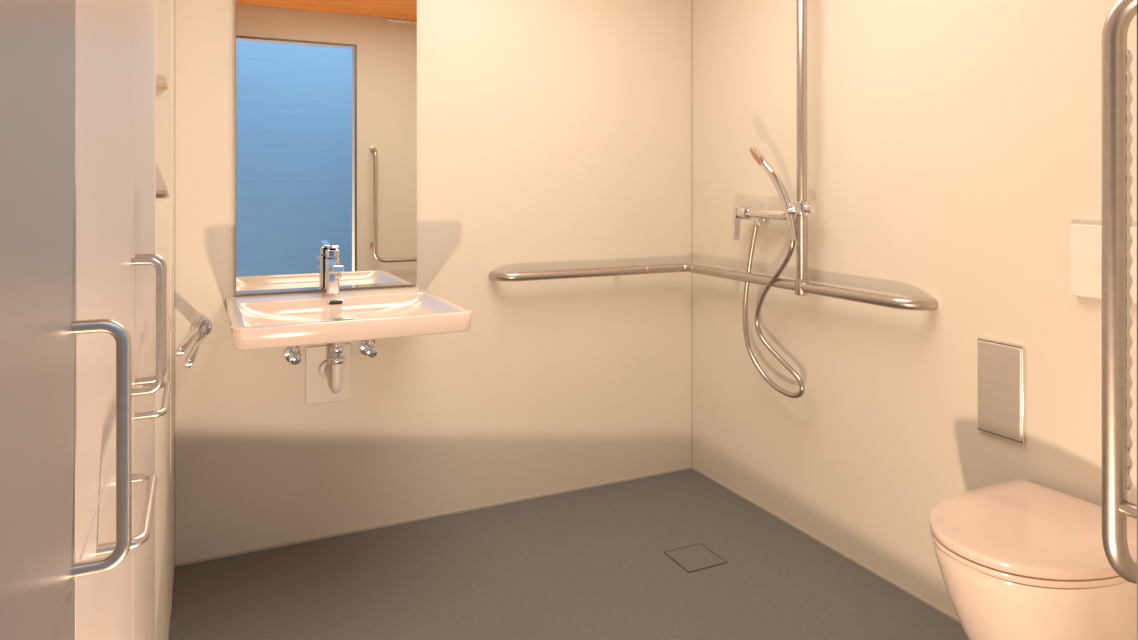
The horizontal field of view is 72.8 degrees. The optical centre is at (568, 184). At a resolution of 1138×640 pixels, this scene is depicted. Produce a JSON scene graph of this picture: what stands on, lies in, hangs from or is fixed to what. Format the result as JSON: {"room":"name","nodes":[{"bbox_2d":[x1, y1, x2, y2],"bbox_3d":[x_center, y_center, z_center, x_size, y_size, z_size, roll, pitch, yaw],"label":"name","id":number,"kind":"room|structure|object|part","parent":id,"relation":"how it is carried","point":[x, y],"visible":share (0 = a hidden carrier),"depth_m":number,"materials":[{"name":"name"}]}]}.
{"room":"accessible bathroom","nodes":[
{"label":"accessible bathroom","id":0,"kind":"room"},
{"bbox_2d":[156,0,173,615],"bbox_3d":[-1.338,0.065,2.213,0.360,2.270,0.307,0,0,-25],"label":"wall","id":1,"kind":"structure","parent":0,"point":[164,8],"depth_m":2.15,"materials":[{"name":"beige paint"}]},
{"bbox_2d":[175,0,690,563],"bbox_3d":[-0.512,0.065,2.843,2.473,2.270,0.120,0,0,-25],"label":"wall","id":2,"kind":"structure","parent":0,"point":[552,134],"depth_m":2.88,"materials":[{"name":"beige paint"}]},
{"bbox_2d":[174,0,174,564],"bbox_3d":[-1.240,0.065,2.428,0.003,2.270,0.003,0,0,-25],"label":"trim","id":3,"kind":"structure","parent":2,"relation":"attached to","point":[174,0],"depth_m":2.43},
{"bbox_2d":[174,317,211,367],"bbox_3d":[-1.083,0.452,2.236,0.060,0.060,0.490,0,0,-21],"label":"towel rail","id":4,"kind":"object","parent":2,"relation":"attached to","point":[201,327],"visible":1,"depth_m":2.21,"materials":[{"name":"silver metal"}]},
{"bbox_3d":[-1.086,0.436,2.220,0.021,0.021,0.445,0,0,-18],"label":"arm","id":5,"kind":"part","parent":4,"relation":"part of","materials":[{"name":"silver metal"}]},
{"bbox_3d":[-1.073,0.466,2.220,0.021,0.021,0.453,0,0,-21],"label":"arm","id":6,"kind":"part","parent":4,"relation":"part of","materials":[{"name":"silver metal"}]},
{"bbox_3d":[-1.169,0.452,2.457,0.060,0.060,0.012,0,0,-25],"label":"wall plate","id":7,"kind":"part","parent":4,"relation":"part of","materials":[{"name":"silver metal"}]},
{"bbox_3d":[-1.156,0.452,2.431,0.026,0.056,0.026,0,0,-25],"label":"pivot post","id":8,"kind":"part","parent":4,"relation":"part of","materials":[{"name":"silver metal"}]},
{"bbox_2d":[284,346,300,364],"bbox_3d":[-0.888,0.528,2.548,0.090,0.128,0.090,0,0,-25],"label":"angle valve","id":9,"kind":"object","parent":2,"relation":"attached to","point":[292,354],"visible":0.73,"depth_m":2.53,"materials":[{"name":"silver metal"}]},
{"bbox_3d":[-0.892,0.565,2.513,0.036,0.036,0.030,0,0,-25],"label":"valve knob","id":10,"kind":"part","parent":9,"relation":"part of","materials":[{"name":"silver metal"}]},
{"bbox_2d":[236,0,416,293],"bbox_3d":[-0.811,-0.218,2.627,0.591,1.143,0.014,0,0,-25],"label":"bathroom mirror","id":11,"kind":"object","parent":2,"relation":"attached to","point":[326,90],"visible":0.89,"depth_m":2.61,"materials":[{"name":"clear glass"}]},
{"bbox_2d":[226,286,471,349],"bbox_3d":[-0.689,0.410,2.348,0.634,0.096,0.621,0,0,-25],"label":"basin","id":12,"kind":"object","parent":2,"relation":"attached to","point":[256,322],"visible":1,"depth_m":2.26,"materials":[{"name":"white ceramic"}]},
{"bbox_2d":[306,342,350,404],"bbox_3d":[-0.769,0.598,2.526,0.150,0.280,0.232,0,0,-25],"label":"basin siphon","id":13,"kind":"object","parent":12,"relation":"attached to","point":[328,367],"visible":0.95,"depth_m":2.60,"materials":[{"name":"white plastic"}]},
{"bbox_2d":[324,245,343,294],"bbox_3d":[-0.761,0.279,2.509,0.052,0.166,0.156,0,0,-25],"label":"faucet","id":14,"kind":"object","parent":12,"relation":"on","point":[333,271],"visible":1,"depth_m":2.53,"materials":[{"name":"silver metal"}]},
{"bbox_3d":[-0.775,0.206,2.538,0.024,0.020,0.089,0,0,-25],"label":"lever","id":15,"kind":"part","parent":14,"relation":"part of","materials":[{"name":"silver metal"}]},
{"bbox_3d":[-0.754,0.274,2.493,0.034,0.038,0.121,0,0,-25],"label":"spout","id":16,"kind":"part","parent":14,"relation":"part of","materials":[{"name":"silver metal"}]},
{"bbox_2d":[359,340,376,357],"bbox_3d":[-0.700,0.528,2.638,0.090,0.128,0.090,0,0,-25],"label":"angle valve","id":17,"kind":"object","parent":2,"relation":"attached to","point":[367,347],"visible":0.73,"depth_m":2.64,"materials":[{"name":"silver metal"}]},
{"bbox_2d":[367,340,371,346],"bbox_3d":[-0.683,0.542,2.646,0.014,0.045,0.014,0,0,-25],"label":"outlet","id":18,"kind":"object","parent":17,"relation":"attached to","point":[369,342],"depth_m":2.64,"materials":[{"name":"silver metal"}]},
{"bbox_3d":[-0.671,0.565,2.618,0.036,0.036,0.030,0,0,-25],"label":"valve knob","id":19,"kind":"part","parent":17,"relation":"part of","materials":[{"name":"silver metal"}]},
{"bbox_2d":[174,467,691,566],"bbox_3d":[-0.361,1.196,2.847,1.949,0.007,0.004,0,0,-25],"label":"baseboard","id":20,"kind":"structure","parent":2,"relation":"attached to","point":[682,469],"depth_m":2.75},
{"bbox_2d":[691,0,691,466],"bbox_3d":[0.520,0.065,3.268,0.003,2.270,0.003,0,0,-25],"label":"trim","id":21,"kind":"structure","parent":2,"relation":"attached to","point":[691,0],"depth_m":3.27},
{"bbox_2d":[168,469,968,639],"bbox_3d":[0.492,1.250,0.593,4.600,0.100,5.047,0,0,-25],"label":"floor","id":22,"kind":"structure","parent":0,"point":[590,563],"depth_m":2.32,"materials":[{"name":"grey plastic"}]},
{"bbox_2d":[0,0,170,639],"bbox_3d":[-0.649,0.065,0.810,0.396,2.270,2.820,0,0,-25],"label":"door","id":23,"kind":"structure","parent":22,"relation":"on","point":[85,385],"depth_m":0.53,"materials":[{"name":"laminate"}]},
{"bbox_3d":[-0.234,-0.404,0.290,0.022,1.322,0.480,0,0,-25],"label":"door","id":24,"kind":"part","parent":23,"relation":"part of","materials":[{"name":"grey laminate"}]},
{"bbox_3d":[-0.234,0.488,0.290,0.022,0.457,0.480,0,0,-25],"label":"drawer","id":25,"kind":"part","parent":23,"relation":"part of","materials":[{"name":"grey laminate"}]},
{"bbox_3d":[-0.441,0.488,0.725,0.022,0.457,0.478,0,0,-25],"label":"drawer","id":26,"kind":"part","parent":23,"relation":"part of","materials":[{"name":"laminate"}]},
{"bbox_3d":[-0.441,-0.404,0.725,0.022,1.322,0.478,0,0,-25],"label":"door","id":27,"kind":"part","parent":23,"relation":"part of","materials":[{"name":"paint"}]},
{"bbox_3d":[-0.654,0.488,1.172,0.022,0.457,0.508,0,0,-25],"label":"drawer","id":28,"kind":"part","parent":23,"relation":"part of","materials":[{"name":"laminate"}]},
{"bbox_3d":[-0.654,-0.404,1.172,0.022,1.322,0.508,0,0,-25],"label":"door","id":29,"kind":"part","parent":23,"relation":"part of","materials":[{"name":"laminate"}]},
{"bbox_3d":[-0.654,0.930,1.172,0.022,0.420,0.508,0,0,-25],"label":"drawer","id":30,"kind":"part","parent":23,"relation":"part of","materials":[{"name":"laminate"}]},
{"bbox_3d":[-0.894,-0.515,1.352,0.300,1.110,0.018,0,0,-25],"label":"panel","id":31,"kind":"part","parent":23,"relation":"part of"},
{"bbox_2d":[156,190,167,193],"bbox_3d":[-1.125,0.020,2.123,0.037,0.010,0.040,0,0,-25],"label":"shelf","id":32,"kind":"object","parent":23,"relation":"attached to","point":[157,191],"depth_m":2.11,"materials":[{"name":"white wood"}]},
{"bbox_2d":[156,83,167,88],"bbox_3d":[-1.125,-0.273,2.123,0.037,0.010,0.040,0,0,-25],"label":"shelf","id":33,"kind":"object","parent":23,"relation":"attached to","point":[158,85],"depth_m":2.11,"materials":[{"name":"white wood"}]},
{"bbox_2d":[663,543,726,572],"bbox_3d":[0.405,1.200,2.486,0.146,0.003,0.146,0,0,-25],"label":"floor drain","id":34,"kind":"object","parent":22,"relation":"on","point":[696,557],"visible":1,"depth_m":2.48,"materials":[{"name":"grey plastic"}]},
{"bbox_2d":[692,0,1136,618],"bbox_3d":[1.094,0.065,2.207,0.120,2.270,2.412,0,0,-25],"label":"wall","id":35,"kind":"structure","parent":0,"point":[954,147],"depth_m":2.30,"materials":[{"name":"beige paint"}]},
{"bbox_2d":[488,0,937,310],"bbox_3d":[0.511,-0.256,2.790,1.514,1.242,0.652,0,0,28],"label":"grab bar","id":36,"kind":"object","parent":35,"relation":"attached to","point":[801,285],"visible":0.99,"depth_m":2.56,"materials":[{"name":"silver metal"}]},
{"bbox_2d":[742,147,815,397],"bbox_3d":[0.683,0.292,2.663,0.133,0.850,0.353,0,0,-25],"label":"shower","id":37,"kind":"object","parent":36,"relation":"attached to","point":[799,208],"visible":1,"depth_m":2.62,"materials":[{"name":"silver metal"}]},
{"bbox_3d":[0.706,0.051,2.601,0.125,0.269,0.033,0,0,37],"label":"handle","id":38,"kind":"part","parent":37,"relation":"part of","materials":[{"name":"silver metal"}]},
{"bbox_3d":[0.753,0.084,2.574,0.051,0.038,0.028,0,0,20],"label":"slider arm","id":39,"kind":"part","parent":37,"relation":"part of","materials":[{"name":"silver metal"}]},
{"bbox_3d":[0.789,0.078,2.534,0.028,0.028,0.030,0,0,-25],"label":"slider knob","id":40,"kind":"part","parent":37,"relation":"part of","materials":[{"name":"silver metal"}]},
{"bbox_2d":[732,202,796,239],"bbox_3d":[0.710,0.135,2.765,0.094,0.142,0.291,0,0,-26],"label":"shower mixer","id":41,"kind":"object","parent":35,"relation":"attached to","point":[763,212],"depth_m":2.79,"materials":[{"name":"silver metal"}]},
{"bbox_2d":[692,467,960,623],"bbox_3d":[1.007,1.196,2.245,0.004,0.007,2.256,0,0,-25],"label":"baseboard","id":42,"kind":"structure","parent":35,"relation":"attached to","point":[696,470],"depth_m":2.51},
{"bbox_2d":[977,338,1024,443],"bbox_3d":[1.118,0.530,2.002,0.014,0.244,0.128,0,0,-25],"label":"flush plate","id":43,"kind":"object","parent":35,"relation":"attached to","point":[1000,365],"visible":1,"depth_m":1.99,"materials":[{"name":"silver metal"}]},
{"bbox_2d":[929,478,1136,639],"bbox_3d":[1.015,0.922,1.672,0.482,0.386,0.376,0,0,-25],"label":"toilet","id":44,"kind":"object","parent":35,"relation":"attached to","point":[1018,559],"visible":0.95,"depth_m":1.55,"materials":[{"name":"white ceramic"}]},
{"bbox_3d":[1.003,0.765,1.666,0.452,0.017,0.372,0,0,-25],"label":"seat","id":45,"kind":"part","parent":44,"relation":"part of","materials":[{"name":"plastic"}]},
{"bbox_3d":[1.004,0.743,1.667,0.458,0.028,0.376,0,0,-25],"label":"lid","id":46,"kind":"part","parent":44,"relation":"part of","materials":[{"name":"plastic"}]},
{"bbox_3d":[1.020,0.945,1.674,0.472,0.341,0.364,0,0,-25],"label":"bowl","id":47,"kind":"part","parent":44,"relation":"part of","materials":[{"name":"white ceramic"}]},
{"bbox_2d":[1070,224,1136,303],"bbox_3d":[1.226,0.177,1.762,0.026,0.170,0.155,0,0,-25],"label":"box","id":48,"kind":"object","parent":35,"relation":"attached to","point":[1085,239],"visible":0.55,"depth_m":1.79,"materials":[{"name":"white plastic"}]},
{"bbox_3d":[1.216,0.175,1.757,0.004,0.044,0.044,0,0,-25],"label":"knob","id":49,"kind":"part","parent":48,"relation":"part of","materials":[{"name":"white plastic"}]},
{"bbox_3d":[1.072,0.065,0.955,0.998,2.270,0.130,0,0,-26],"label":"wall","id":50,"kind":"structure","parent":0,"visible":0},
{"bbox_2d":[1102,0,1136,583],"bbox_3d":[0.972,0.125,1.034,0.715,0.740,0.098,0,0,-25],"label":"grab bar","id":51,"kind":"object","parent":50,"relation":"attached to","point":[1117,78],"visible":1,"depth_m":0.91,"materials":[{"name":"silver metal"}]},
{"bbox_2d":[1137,0,1137,639],"bbox_3d":[0.595,0.159,0.797,0.012,2.083,0.009,0,0,-25],"label":"trim","id":52,"kind":"structure","parent":50,"relation":"attached to","point":[1137,0],"depth_m":0.80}
]}

